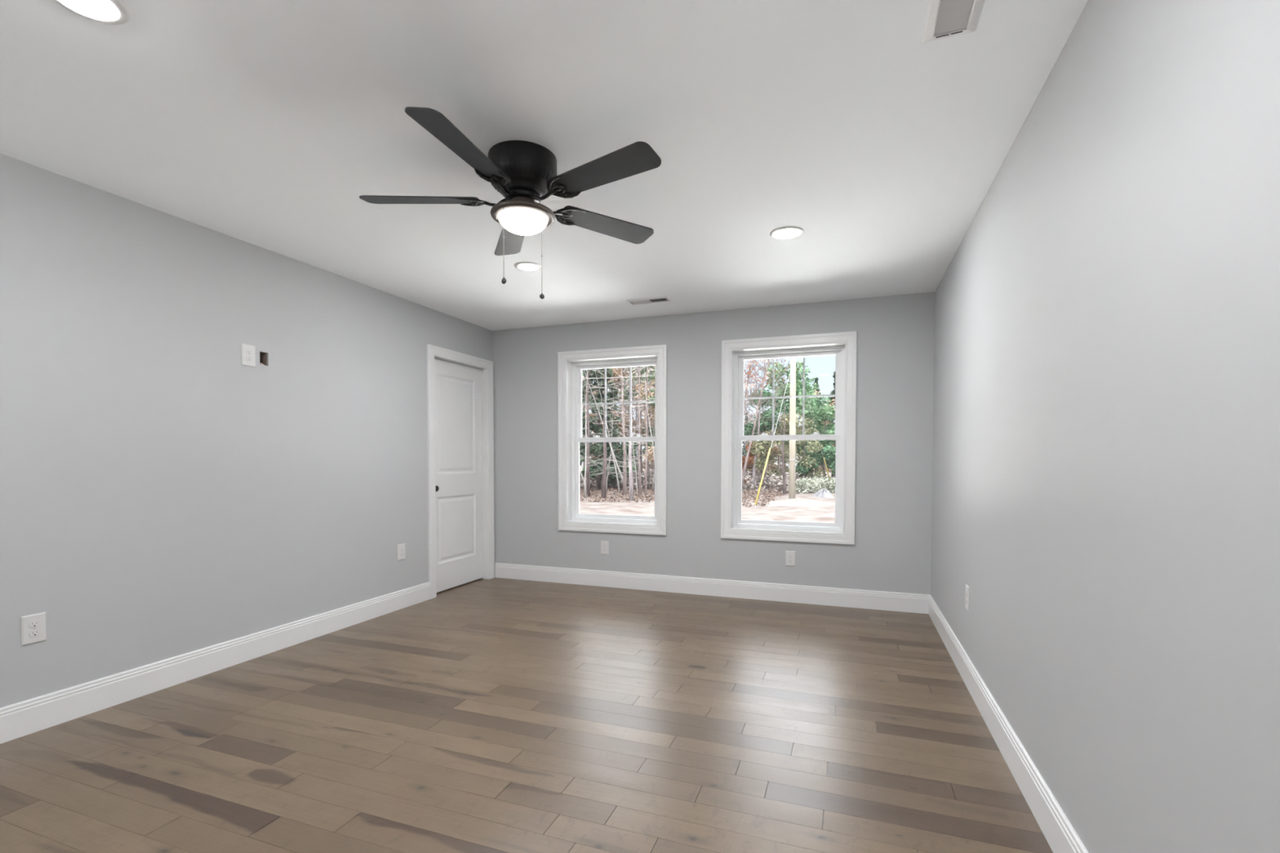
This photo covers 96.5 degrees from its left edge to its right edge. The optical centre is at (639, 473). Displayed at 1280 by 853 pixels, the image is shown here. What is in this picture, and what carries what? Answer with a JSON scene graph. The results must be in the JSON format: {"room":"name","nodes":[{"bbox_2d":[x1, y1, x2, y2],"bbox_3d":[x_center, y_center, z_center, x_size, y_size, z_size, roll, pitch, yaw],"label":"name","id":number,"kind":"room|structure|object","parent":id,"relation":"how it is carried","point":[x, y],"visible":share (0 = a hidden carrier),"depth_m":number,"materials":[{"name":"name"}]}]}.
{"room":"empty bedroom","nodes":[
{"label":"empty bedroom","id":0,"kind":"room"},
{"bbox_2d":[0,153,493,707],"bbox_3d":[-2.451,-0.123,3.142,0.160,2.440,5.420,1,2,20],"label":"wall","id":1,"kind":"structure","parent":0,"point":[164,495],"depth_m":3.01,"materials":[{"name":"grey paint"}]},
{"bbox_2d":[20,612,46,645],"bbox_3d":[-2.615,0.669,2.465,0.009,0.125,0.080,1,2,20],"label":"electrical outlet","id":2,"kind":"object","parent":1,"relation":"attached to","point":[33,627],"visible":1,"depth_m":2.46,"materials":[{"name":"white plastic"}]},
{"bbox_2d":[29,629,39,637],"bbox_3d":[-2.613,0.688,2.465,0.003,0.027,0.034,1,2,20],"label":"receptacle","id":3,"kind":"object","parent":2,"relation":"attached to","point":[33,633],"depth_m":2.46,"materials":[{"name":"white plastic"}]},
{"bbox_2d":[29,620,39,628],"bbox_3d":[-2.613,0.649,2.464,0.003,0.027,0.034,1,2,20],"label":"receptacle","id":4,"kind":"object","parent":2,"relation":"attached to","point":[33,624],"depth_m":2.46,"materials":[{"name":"white plastic"}]},
{"bbox_2d":[0,582,430,744],"bbox_3d":[-2.532,1.036,2.697,0.015,0.145,4.472,1,2,20],"label":"baseboard","id":5,"kind":"structure","parent":1,"relation":"attached to","point":[25,717],"depth_m":3.00,"materials":[{"name":"white paint"}]},
{"bbox_2d":[241,343,255,367],"bbox_3d":[-2.285,-0.692,3.336,0.009,0.125,0.080,1,2,20],"label":"electrical outlet","id":6,"kind":"object","parent":1,"relation":"attached to","point":[248,352],"visible":1,"depth_m":3.33,"materials":[{"name":"white plastic"}]},
{"bbox_2d":[246,355,252,361],"bbox_3d":[-2.282,-0.672,3.336,0.003,0.027,0.034,1,2,20],"label":"receptacle","id":7,"kind":"object","parent":6,"relation":"attached to","point":[249,358],"depth_m":3.34,"materials":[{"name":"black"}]},
{"bbox_2d":[246,349,252,355],"bbox_3d":[-2.282,-0.711,3.335,0.003,0.027,0.034,1,2,20],"label":"receptacle","id":8,"kind":"object","parent":6,"relation":"attached to","point":[249,352],"depth_m":3.34,"materials":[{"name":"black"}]},
{"bbox_2d":[397,543,405,560],"bbox_3d":[-1.877,0.615,4.499,0.009,0.125,0.080,1,2,20],"label":"electrical outlet","id":9,"kind":"object","parent":1,"relation":"attached to","point":[401,548],"visible":1,"depth_m":4.49,"materials":[{"name":"white plastic"}]},
{"bbox_2d":[426,343,494,599],"bbox_3d":[-1.673,-0.026,5.232,0.159,2.135,0.925,1,2,20],"label":"door","id":10,"kind":"structure","parent":1,"relation":"in","point":[460,404],"depth_m":5.26,"materials":[{"name":"white paint"}]},
{"bbox_2d":[0,577,1053,852],"bbox_3d":[-0.589,1.131,2.499,4.045,0.030,5.460,1,2,20],"label":"floor","id":11,"kind":"structure","parent":0,"point":[494,715],"depth_m":2.38,"materials":[{"name":"brown wood"}]},
{"bbox_2d":[0,0,1088,330],"bbox_3d":[-0.531,-1.423,2.437,4.185,0.200,5.750,1,2,20],"label":"ceiling","id":12,"kind":"structure","parent":0,"point":[265,124],"depth_m":2.14,"materials":[{"name":"white paint"}]},
{"bbox_2d":[53,0,129,24],"bbox_3d":[-1.520,-1.295,1.564,0.182,0.012,0.182,1,2,20],"label":"recessed light","id":13,"kind":"object","parent":12,"relation":"in","point":[98,11],"visible":1,"depth_m":1.59,"materials":[{"name":"white plastic"}]},
{"bbox_2d":[359,106,661,298],"bbox_3d":[-0.499,-1.046,2.360,1.286,0.550,1.245,1,2,20],"label":"ceiling fan","id":14,"kind":"object","parent":12,"relation":"hanging from","point":[524,172],"visible":1,"depth_m":2.29,"materials":[{"name":"black metal"}]},
{"bbox_2d":[514,261,542,271],"bbox_3d":[-0.731,-1.353,3.738,0.182,0.012,0.182,1,2,20],"label":"recessed light","id":15,"kind":"object","parent":12,"relation":"in","point":[525,266],"visible":0.98,"depth_m":3.71,"materials":[{"name":"white"}]},
{"bbox_2d":[626,295,672,305],"bbox_3d":[0.076,-1.373,4.537,0.344,0.013,0.144,1,2,20],"label":"ceiling vent","id":16,"kind":"object","parent":12,"relation":"in","point":[660,299],"visible":1,"depth_m":4.53,"materials":[{"name":"white metal"}]},
{"bbox_2d":[769,226,803,239],"bbox_3d":[0.816,-1.336,3.177,0.182,0.012,0.182,1,2,20],"label":"recessed light","id":17,"kind":"object","parent":12,"relation":"in","point":[786,232],"visible":1,"depth_m":3.15,"materials":[{"name":"white plastic"}]},
{"bbox_2d":[921,0,985,42],"bbox_3d":[0.859,-1.292,1.538,0.144,0.013,0.344,1,2,20],"label":"ceiling vent","id":18,"kind":"object","parent":12,"relation":"in","point":[944,18],"visible":1,"depth_m":1.62,"materials":[{"name":"white metal"}]},
{"bbox_2d":[493,291,934,595],"bbox_3d":[0.416,-0.173,5.084,4.185,2.440,0.190,1,2,20],"label":"wall","id":19,"kind":"structure","parent":0,"point":[891,549],"depth_m":4.90,"materials":[{"name":"grey paint"}]},
{"bbox_2d":[600,541,608,555],"bbox_3d":[-0.326,0.683,5.270,0.080,0.125,0.009,1,2,20],"label":"electrical outlet","id":20,"kind":"object","parent":19,"relation":"attached to","point":[604,544],"visible":1,"depth_m":5.27,"materials":[{"name":"white plastic"}]},
{"bbox_2d":[557,344,666,535],"bbox_3d":[-0.238,-0.303,5.306,1.069,1.682,0.204,1,2,20],"label":"window","id":21,"kind":"structure","parent":19,"relation":"in","point":[571,364],"depth_m":5.34,"materials":[{"name":"white paint"}]},
{"bbox_2d":[582,366,654,437],"bbox_3d":[-0.209,-0.672,5.377,0.749,0.657,0.006,1,2,20],"label":"grille","id":22,"kind":"object","parent":21,"relation":"attached to","point":[583,367],"depth_m":5.40,"materials":[{"name":"white plastic"}]},
{"bbox_2d":[494,562,929,613],"bbox_3d":[0.389,0.977,5.016,3.886,0.145,0.015,1,2,20],"label":"baseboard","id":23,"kind":"structure","parent":19,"relation":"attached to","point":[825,596],"depth_m":4.88,"materials":[{"name":"white paint"}]},
{"bbox_2d":[720,330,857,544],"bbox_3d":[1.229,-0.287,4.773,1.073,1.682,0.204,1,2,20],"label":"window","id":24,"kind":"structure","parent":19,"relation":"in","point":[843,345],"depth_m":4.75,"materials":[{"name":"white paint"}]},
{"bbox_2d":[743,356,835,435],"bbox_3d":[1.259,-0.657,4.844,0.753,0.657,0.006,1,2,20],"label":"grille","id":25,"kind":"object","parent":24,"relation":"attached to","point":[803,396],"depth_m":4.87,"materials":[{"name":"white plastic"}]},
{"bbox_2d":[785,551,795,566],"bbox_3d":[1.239,0.698,4.703,0.080,0.125,0.009,1,2,20],"label":"electrical outlet","id":26,"kind":"object","parent":19,"relation":"attached to","point":[790,556],"visible":1,"depth_m":4.70,"materials":[{"name":"white plastic"}]},
{"bbox_2d":[930,0,1279,852],"bbox_3d":[1.360,-0.083,1.759,0.140,2.440,5.420,1,2,20],"label":"wall","id":27,"kind":"structure","parent":0,"point":[1106,459],"depth_m":1.30,"materials":[{"name":"grey paint"}]},
{"bbox_2d":[964,584,969,611],"bbox_3d":[1.733,0.657,3.026,0.009,0.125,0.080,1,2,20],"label":"electrical outlet","id":28,"kind":"object","parent":27,"relation":"attached to","point":[967,588],"visible":1,"depth_m":3.00,"materials":[{"name":"white plastic"}]},
{"bbox_2d":[928,595,1088,852],"bbox_3d":[1.286,1.063,1.816,0.015,0.145,5.420,1,2,20],"label":"baseboard","id":29,"kind":"structure","parent":27,"relation":"attached to","point":[1058,831],"depth_m":2.12,"materials":[{"name":"white paint"}]},
{"label":"outside","id":30,"kind":"structure","parent":0,"visible":0},
{"bbox_2d":[579,466,835,522],"bbox_3d":[7.746,0.267,53.016,105.000,0.110,94.750,1,2,20],"label":"ground","id":31,"kind":"structure","parent":30,"point":[820,513],"depth_m":19.43,"materials":[{"name":"beige soil"}]},
{"bbox_2d":[582,376,590,476],"bbox_3d":[-5.342,-4.391,53.637,2.170,9.599,2.285,2,2,44],"label":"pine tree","id":32,"kind":"object","parent":31,"relation":"on","point":[583,380],"visible":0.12,"depth_m":53.66,"materials":[{"name":"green plant"}]},
{"bbox_2d":[581,368,598,497],"bbox_3d":[-2.345,-2.152,24.505,1.117,6.653,2.048,-1,2,-28],"label":"bare tree","id":33,"kind":"object","parent":31,"relation":"on","point":[585,428],"visible":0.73,"depth_m":24.39,"materials":[{"name":"brown plant"}]},
{"bbox_2d":[580,368,617,497],"bbox_3d":[-2.224,-3.904,24.773,2.762,10.104,1.911,0,2,-8],"label":"pine tree","id":34,"kind":"object","parent":31,"relation":"on","point":[588,482],"visible":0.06,"depth_m":24.92,"materials":[{"name":"green plant"}]},
{"bbox_2d":[579,368,629,489],"bbox_3d":[-2.223,-3.831,30.673,3.554,9.654,3.627,0,2,8],"label":"evergreen tree","id":35,"kind":"object","parent":31,"relation":"on","point":[598,451],"visible":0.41,"depth_m":30.25,"materials":[{"name":"plant"}]},
{"bbox_2d":[583,369,628,482],"bbox_3d":[-1.665,-2.327,28.108,2.476,6.770,1.547,0,2,7],"label":"stem","id":36,"kind":"object","parent":31,"relation":"on","point":[619,469],"visible":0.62,"depth_m":27.78,"materials":[{"name":"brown plant"}]},
{"bbox_2d":[595,371,621,493],"bbox_3d":[-1.515,-1.932,27.167,1.454,5.974,1.261,0,2,1],"label":"bare tree","id":37,"kind":"object","parent":31,"relation":"on","point":[616,476],"visible":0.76,"depth_m":27.20,"materials":[{"name":"brown plant"}]},
{"bbox_2d":[595,384,622,490],"bbox_3d":[-1.036,-1.830,28.905,1.879,5.753,1.899,-1,2,-43],"label":"bare sapling","id":38,"kind":"object","parent":31,"relation":"on","point":[614,384],"visible":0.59,"depth_m":29.00,"materials":[{"name":"brown plant"}]},
{"bbox_2d":[579,368,639,497],"bbox_3d":[-1.490,-3.743,24.000,2.847,9.889,3.317,1,2,29],"label":"pine tree","id":39,"kind":"object","parent":31,"relation":"on","point":[604,464],"visible":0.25,"depth_m":24.41,"materials":[{"name":"green plant"}]},
{"bbox_2d":[582,435,640,488],"bbox_3d":[-1.370,-0.612,32.270,3.362,3.170,3.006,1,2,20],"label":"evergreen tree","id":40,"kind":"object","parent":31,"relation":"on","point":[615,483],"visible":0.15,"depth_m":31.60,"materials":[{"name":"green plant"}]},
{"bbox_2d":[582,367,645,486],"bbox_3d":[-1.822,-2.856,34.304,4.001,7.568,4.472,-1,2,-23],"label":"oak tree","id":41,"kind":"object","parent":31,"relation":"on","point":[614,370],"visible":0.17,"depth_m":33.76,"materials":[{"name":"brown plant"}]},
{"bbox_2d":[596,367,644,494],"bbox_3d":[-1.096,-3.378,26.042,2.302,8.929,2.518,1,2,24],"label":"pine tree","id":42,"kind":"object","parent":31,"relation":"on","point":[624,473],"visible":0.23,"depth_m":26.10,"materials":[{"name":"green plant"}]},
{"bbox_2d":[587,365,654,500],"bbox_3d":[-0.276,-3.579,23.035,3.286,9.601,2.530,1,2,20],"label":"pine tree","id":43,"kind":"object","parent":31,"relation":"on","point":[630,467],"visible":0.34,"depth_m":22.89,"materials":[{"name":"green plant"}]},
{"bbox_2d":[606,398,638,474],"bbox_3d":[-0.931,-1.514,29.678,2.375,5.156,1.818,1,2,20],"label":"bare sapling","id":44,"kind":"object","parent":31,"relation":"on","point":[618,398],"visible":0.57,"depth_m":29.60,"materials":[{"name":"brown plant"}]},
{"bbox_2d":[614,367,636,422],"bbox_3d":[-0.932,-3.859,42.584,2.148,9.022,2.040,0,2,6],"label":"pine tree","id":45,"kind":"object","parent":31,"relation":"on","point":[620,367],"visible":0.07,"depth_m":42.26,"materials":[{"name":"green plant"}]},
{"bbox_2d":[609,365,655,487],"bbox_3d":[-0.283,-3.501,31.539,3.483,8.943,4.347,1,2,42],"label":"bare tree","id":46,"kind":"object","parent":31,"relation":"on","point":[635,368],"visible":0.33,"depth_m":31.50,"materials":[{"name":"plant"}]},
{"bbox_2d":[614,423,650,495],"bbox_3d":[-0.348,-1.228,24.765,1.782,4.752,1.903,-1,2,-32],"label":"bare sapling","id":47,"kind":"object","parent":31,"relation":"on","point":[646,424],"visible":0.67,"depth_m":24.99,"materials":[{"name":"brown plant"}]},
{"bbox_2d":[627,370,645,457],"bbox_3d":[-0.093,-4.080,46.605,2.175,9.235,1.829,0,2,16],"label":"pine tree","id":48,"kind":"object","parent":31,"relation":"on","point":[633,371],"visible":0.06,"depth_m":46.45,"materials":[{"name":"green plant"}]},
{"bbox_2d":[618,365,655,495],"bbox_3d":[0.182,-3.471,25.955,2.257,9.227,2.572,0,2,10],"label":"pine tree","id":49,"kind":"object","parent":31,"relation":"on","point":[647,371],"visible":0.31,"depth_m":26.14,"materials":[{"name":"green plant"}]},
{"bbox_2d":[631,393,642,472],"bbox_3d":[-0.467,-5.110,61.121,2.091,10.557,2.486,0,2,2],"label":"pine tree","id":50,"kind":"object","parent":31,"relation":"on","point":[641,393],"visible":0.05,"depth_m":61.13,"materials":[{"name":"green plant"}]},
{"bbox_2d":[619,365,655,486],"bbox_3d":[0.458,-3.051,33.258,3.474,8.024,2.907,1,2,20],"label":"evergreen tree","id":51,"kind":"object","parent":31,"relation":"on","point":[652,376],"visible":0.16,"depth_m":33.13,"materials":[{"name":"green plant"}]},
{"bbox_2d":[619,366,655,493],"bbox_3d":[0.117,-3.446,26.436,2.330,9.124,2.222,1,2,36],"label":"pine tree","id":52,"kind":"object","parent":31,"relation":"on","point":[639,375],"visible":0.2,"depth_m":26.68,"materials":[{"name":"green plant"}]},
{"bbox_2d":[632,404,653,470],"bbox_3d":[1.403,-3.303,49.122,4.027,7.616,4.501,0,2,-10],"label":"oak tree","id":53,"kind":"object","parent":31,"relation":"on","point":[644,415],"visible":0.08,"depth_m":49.53,"materials":[{"name":"brown plant"}]},
{"bbox_2d":[631,366,655,464],"bbox_3d":[1.212,-3.140,30.407,3.012,8.408,2.685,1,2,20],"label":"oak tree","id":54,"kind":"object","parent":31,"relation":"on","point":[649,453],"visible":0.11,"depth_m":30.05,"materials":[{"name":"brown plant"}]},
{"bbox_2d":[634,390,654,436],"bbox_3d":[2.067,-3.247,33.791,4.940,8.360,4.420,0,2,-4],"label":"oak tree","id":55,"kind":"object","parent":31,"relation":"on","point":[650,408],"visible":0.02,"depth_m":34.11,"materials":[{"name":"brown plant"}]},
{"bbox_2d":[635,373,653,484],"bbox_3d":[0.180,-5.256,35.938,2.938,12.342,2.790,-1,2,-23],"label":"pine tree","id":56,"kind":"object","parent":31,"relation":"on","point":[641,451],"visible":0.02,"depth_m":35.87,"materials":[{"name":"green plant"}]},
{"bbox_2d":[634,365,654,462],"bbox_3d":[0.098,-1.866,23.921,1.726,6.153,0.688,0,2,4],"label":"bare tree","id":57,"kind":"object","parent":31,"relation":"on","point":[643,366],"visible":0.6,"depth_m":24.10,"materials":[{"name":"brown plant"}]},
{"bbox_2d":[638,417,654,488],"bbox_3d":[0.516,-2.142,31.301,1.609,6.353,1.618,-1,2,-33],"label":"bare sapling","id":58,"kind":"object","parent":31,"relation":"on","point":[645,418],"visible":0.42,"depth_m":31.31,"materials":[{"name":"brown plant"}]},
{"bbox_2d":[641,370,654,472],"bbox_3d":[1.076,-4.247,41.286,2.221,9.823,2.339,0,2,-1],"label":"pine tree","id":59,"kind":"object","parent":31,"relation":"on","point":[651,371],"visible":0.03,"depth_m":41.09,"materials":[{"name":"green plant"}]},
{"bbox_2d":[644,426,654,489],"bbox_3d":[0.996,-1.888,29.446,1.917,5.854,2.527,1,2,41],"label":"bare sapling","id":60,"kind":"object","parent":31,"relation":"on","point":[653,427],"visible":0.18,"depth_m":29.39,"materials":[{"name":"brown plant"}]},
{"bbox_2d":[579,484,796,507],"bbox_3d":[1.165,0.894,28.899,12.371,0.355,14.897,1,2,20],"label":"leaf litter","id":61,"kind":"object","parent":31,"relation":"on","point":[615,490],"visible":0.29,"depth_m":25.35,"materials":[{"name":"brown plant"}]},
{"bbox_2d":[579,469,804,493],"bbox_3d":[2.338,0.271,35.178,15.457,1.251,10.421,1,2,20],"label":"undergrowth","id":62,"kind":"object","parent":31,"relation":"on","point":[757,476],"visible":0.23,"depth_m":31.75,"materials":[{"name":"plant"}]},
{"bbox_2d":[742,413,749,475],"bbox_3d":[11.066,-3.066,59.021,2.420,6.574,2.470,-1,2,-32],"label":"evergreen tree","id":63,"kind":"object","parent":31,"relation":"on","point":[744,451],"visible":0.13,"depth_m":58.87,"materials":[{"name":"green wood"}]},
{"bbox_2d":[742,443,755,487],"bbox_3d":[6.050,-0.400,32.256,1.326,2.754,1.536,1,2,20],"label":"oak tree","id":64,"kind":"object","parent":31,"relation":"on","point":[750,461],"visible":0.48,"depth_m":32.00,"materials":[{"name":"brown plant"}]},
{"bbox_2d":[742,378,755,447],"bbox_3d":[7.554,-3.273,42.189,3.091,7.935,3.857,1,2,28],"label":"bare tree","id":65,"kind":"object","parent":31,"relation":"on","point":[748,420],"visible":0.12,"depth_m":41.64,"materials":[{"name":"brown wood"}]},
{"bbox_2d":[742,412,755,450],"bbox_3d":[9.663,-2.478,49.939,2.857,5.877,2.289,-1,2,-41],"label":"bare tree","id":66,"kind":"object","parent":31,"relation":"on","point":[753,412],"visible":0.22,"depth_m":49.85,"materials":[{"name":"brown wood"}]},
{"bbox_2d":[743,359,777,415],"bbox_3d":[5.422,-3.453,30.316,3.992,8.956,3.173,1,2,20],"label":"bare tree","id":67,"kind":"object","parent":31,"relation":"on","point":[750,365],"visible":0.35,"depth_m":29.84,"materials":[{"name":"brown plant"}]},
{"bbox_2d":[745,431,776,473],"bbox_3d":[9.403,-1.791,45.181,2.514,4.694,2.759,1,2,36],"label":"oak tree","id":68,"kind":"object","parent":31,"relation":"on","point":[761,431],"visible":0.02,"depth_m":44.79,"materials":[{"name":"brown plant"}]},
{"bbox_2d":[743,389,781,487],"bbox_3d":[6.920,-1.968,32.808,2.534,5.855,2.893,1,2,20],"label":"evergreen tree","id":69,"kind":"object","parent":31,"relation":"on","point":[768,423],"visible":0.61,"depth_m":32.12,"materials":[{"name":"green plant"}]},
{"bbox_2d":[747,431,777,470],"bbox_3d":[7.660,-1.163,34.998,2.415,4.154,1.776,0,2,5],"label":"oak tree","id":70,"kind":"object","parent":31,"relation":"on","point":[762,432],"visible":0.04,"depth_m":34.98,"materials":[{"name":"brown plant"}]},
{"bbox_2d":[742,359,783,488],"bbox_3d":[6.197,-3.045,31.761,3.181,8.061,3.439,0,2,1],"label":"bare tree","id":71,"kind":"object","parent":31,"relation":"on","point":[760,411],"visible":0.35,"depth_m":31.46,"materials":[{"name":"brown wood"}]},
{"bbox_2d":[744,358,790,487],"bbox_3d":[7.304,-3.448,31.863,4.445,8.912,3.750,-1,2,-40],"label":"bare tree","id":72,"kind":"object","parent":31,"relation":"on","point":[775,406],"visible":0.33,"depth_m":31.31,"materials":[{"name":"brown plant"}]},
{"bbox_2d":[764,432,777,471],"bbox_3d":[12.188,-2.156,55.173,2.636,4.922,2.893,1,2,24],"label":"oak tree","id":73,"kind":"object","parent":31,"relation":"on","point":[768,465],"visible":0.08,"depth_m":55.11,"materials":[{"name":"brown plant"}]},
{"bbox_2d":[764,462,777,490],"bbox_3d":[6.674,0.193,29.111,1.001,1.753,0.907,1,2,20],"label":"bare tree","id":74,"kind":"object","parent":31,"relation":"on","point":[764,463],"visible":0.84,"depth_m":29.02,"materials":[{"name":"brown plant"}]},
{"bbox_2d":[742,356,801,487],"bbox_3d":[6.121,-3.741,28.995,4.380,9.633,3.695,1,2,35],"label":"bare tree","id":75,"kind":"object","parent":31,"relation":"on","point":[764,362],"visible":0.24,"depth_m":28.98,"materials":[{"name":"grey plant"}]},
{"bbox_2d":[756,423,789,484],"bbox_3d":[8.563,-1.261,36.688,2.419,4.060,2.130,-1,2,-39],"label":"oak tree","id":76,"kind":"object","parent":31,"relation":"on","point":[776,447],"visible":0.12,"depth_m":36.48,"materials":[{"name":"brown plant"}]},
{"bbox_2d":[749,412,808,487],"bbox_3d":[7.682,-1.239,31.722,3.237,4.389,2.982,1,2,20],"label":"oak tree","id":77,"kind":"object","parent":31,"relation":"on","point":[762,445],"visible":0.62,"depth_m":31.66,"materials":[{"name":"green plant"}]},
{"bbox_2d":[761,404,797,494],"bbox_3d":[6.712,-1.073,26.926,2.212,4.384,2.084,1,2,31],"label":"pine tree","id":78,"kind":"object","parent":31,"relation":"on","point":[783,470],"visible":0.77,"depth_m":26.90,"materials":[{"name":"green plant"}]},
{"bbox_2d":[775,412,787,466],"bbox_3d":[9.793,-2.048,39.922,2.654,5.461,2.127,-1,2,-34],"label":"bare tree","id":79,"kind":"object","parent":31,"relation":"on","point":[776,412],"visible":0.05,"depth_m":39.76,"materials":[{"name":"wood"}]},
{"bbox_2d":[779,408,789,470],"bbox_3d":[12.412,-2.623,48.979,1.228,6.198,1.460,-1,2,-42],"label":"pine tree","id":80,"kind":"object","parent":31,"relation":"on","point":[788,411],"visible":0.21,"depth_m":48.66,"materials":[{"name":"green plant"}]},
{"bbox_2d":[788,357,795,498],"bbox_3d":[6.030,-3.317,22.524,0.256,9.200,0.256,1,2,20],"label":"utility pole","id":81,"kind":"object","parent":31,"relation":"on","point":[793,360],"visible":0.52,"depth_m":22.48,"materials":[{"name":"brown wood"}]},
{"bbox_2d":[582,357,785,378],"bbox_3d":[-3.712,-4.112,21.074,19.485,1.170,0.024,0,2,-8],"label":"service line","id":82,"kind":"object","parent":81,"relation":"attached to","point":[784,357],"visible":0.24,"depth_m":21.59,"materials":[{"name":"black rubber"}]},
{"bbox_2d":[755,364,792,508],"bbox_3d":[4.961,-1.535,21.003,0.060,5.626,3.697,1,2,34],"label":"guy wire","id":83,"kind":"object","parent":81,"relation":"attached to","point":[767,457],"visible":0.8,"depth_m":20.25,"materials":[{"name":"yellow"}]},
{"bbox_2d":[795,357,831,486],"bbox_3d":[7.946,-1.946,25.804,0.060,6.200,7.388,1,2,31],"label":"guy wire","id":84,"kind":"object","parent":81,"relation":"attached to","point":[796,357],"visible":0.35,"depth_m":26.95,"materials":[{"name":"grey metal"}]},
{"bbox_2d":[765,360,823,445],"bbox_3d":[9.028,-2.834,33.576,3.349,7.462,3.198,1,2,20],"label":"evergreen tree","id":85,"kind":"object","parent":31,"relation":"on","point":[815,412],"visible":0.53,"depth_m":32.85,"materials":[{"name":"green plant"}]},
{"bbox_2d":[764,498,835,506],"bbox_3d":[6.046,1.063,21.554,3.564,0.274,3.059,0,2,7],"label":"dirt mound","id":86,"kind":"object","parent":31,"relation":"on","point":[790,502],"visible":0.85,"depth_m":20.88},
{"bbox_2d":[780,417,826,478],"bbox_3d":[9.208,-1.115,32.282,2.166,4.122,2.941,0,2,-14],"label":"oak tree","id":87,"kind":"object","parent":31,"relation":"on","point":[799,442],"visible":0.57,"depth_m":31.81,"materials":[{"name":"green plant"}]},
{"bbox_2d":[781,391,831,457],"bbox_3d":[10.685,-2.215,36.883,3.123,6.208,3.090,1,2,20],"label":"evergreen tree","id":88,"kind":"object","parent":31,"relation":"on","point":[817,401],"visible":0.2,"depth_m":36.73,"materials":[{"name":"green plant"}]},
{"bbox_2d":[797,377,819,463],"bbox_3d":[13.717,-3.466,44.805,2.416,8.249,2.443,-1,2,-29],"label":"spruce tree","id":89,"kind":"object","parent":31,"relation":"on","point":[816,379],"visible":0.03,"depth_m":44.58,"materials":[{"name":"green plant"}]},
{"bbox_2d":[795,475,835,493],"bbox_3d":[9.998,0.561,30.628,3.008,0.918,6.569,1,2,20],"label":"brush","id":90,"kind":"object","parent":31,"relation":"on","point":[806,484],"visible":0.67,"depth_m":28.30,"materials":[{"name":"plant"}]},
{"bbox_2d":[795,445,835,478],"bbox_3d":[10.259,-0.302,32.373,3.107,2.572,2.700,1,2,20],"label":"evergreen shrub","id":91,"kind":"object","parent":31,"relation":"on","point":[828,453],"visible":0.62,"depth_m":31.69,"materials":[{"name":"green plant"}]},
{"bbox_2d":[798,389,835,466],"bbox_3d":[12.365,-2.483,38.720,4.621,6.619,3.374,0,2,7],"label":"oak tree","id":92,"kind":"object","parent":31,"relation":"on","point":[815,391],"visible":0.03,"depth_m":38.45,"materials":[{"name":"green plant"}]},
{"bbox_2d":[804,403,835,476],"bbox_3d":[10.822,-1.629,34.228,2.280,5.075,2.739,1,2,20],"label":"tree","id":93,"kind":"object","parent":31,"relation":"on","point":[828,415],"visible":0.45,"depth_m":33.67,"materials":[{"name":"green plant"}]},
{"bbox_2d":[813,463,831,476],"bbox_3d":[15.949,-2.270,50.943,2.829,5.351,3.162,0,2,-12],"label":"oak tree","id":94,"kind":"object","parent":31,"relation":"on","point":[821,468],"visible":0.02,"depth_m":50.21,"materials":[{"name":"brown plant"}]},
{"bbox_2d":[811,488,834,497],"bbox_3d":[8.020,0.859,24.969,1.047,0.468,1.026,2,2,44],"label":"heap","id":95,"kind":"object","parent":31,"relation":"on","point":[823,493],"visible":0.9,"depth_m":24.76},
{"bbox_2d":[819,370,835,475],"bbox_3d":[14.428,-3.531,42.772,2.638,8.426,2.548,0,2,-19],"label":"spruce tree","id":96,"kind":"object","parent":31,"relation":"on","point":[833,392],"visible":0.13,"depth_m":42.75,"materials":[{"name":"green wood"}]},
{"bbox_2d":[826,396,834,476],"bbox_3d":[15.365,-2.924,45.455,1.386,6.998,1.648,0,2,16],"label":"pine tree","id":97,"kind":"object","parent":31,"relation":"on","point":[828,397],"visible":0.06,"depth_m":45.43,"materials":[{"name":"green plant"}]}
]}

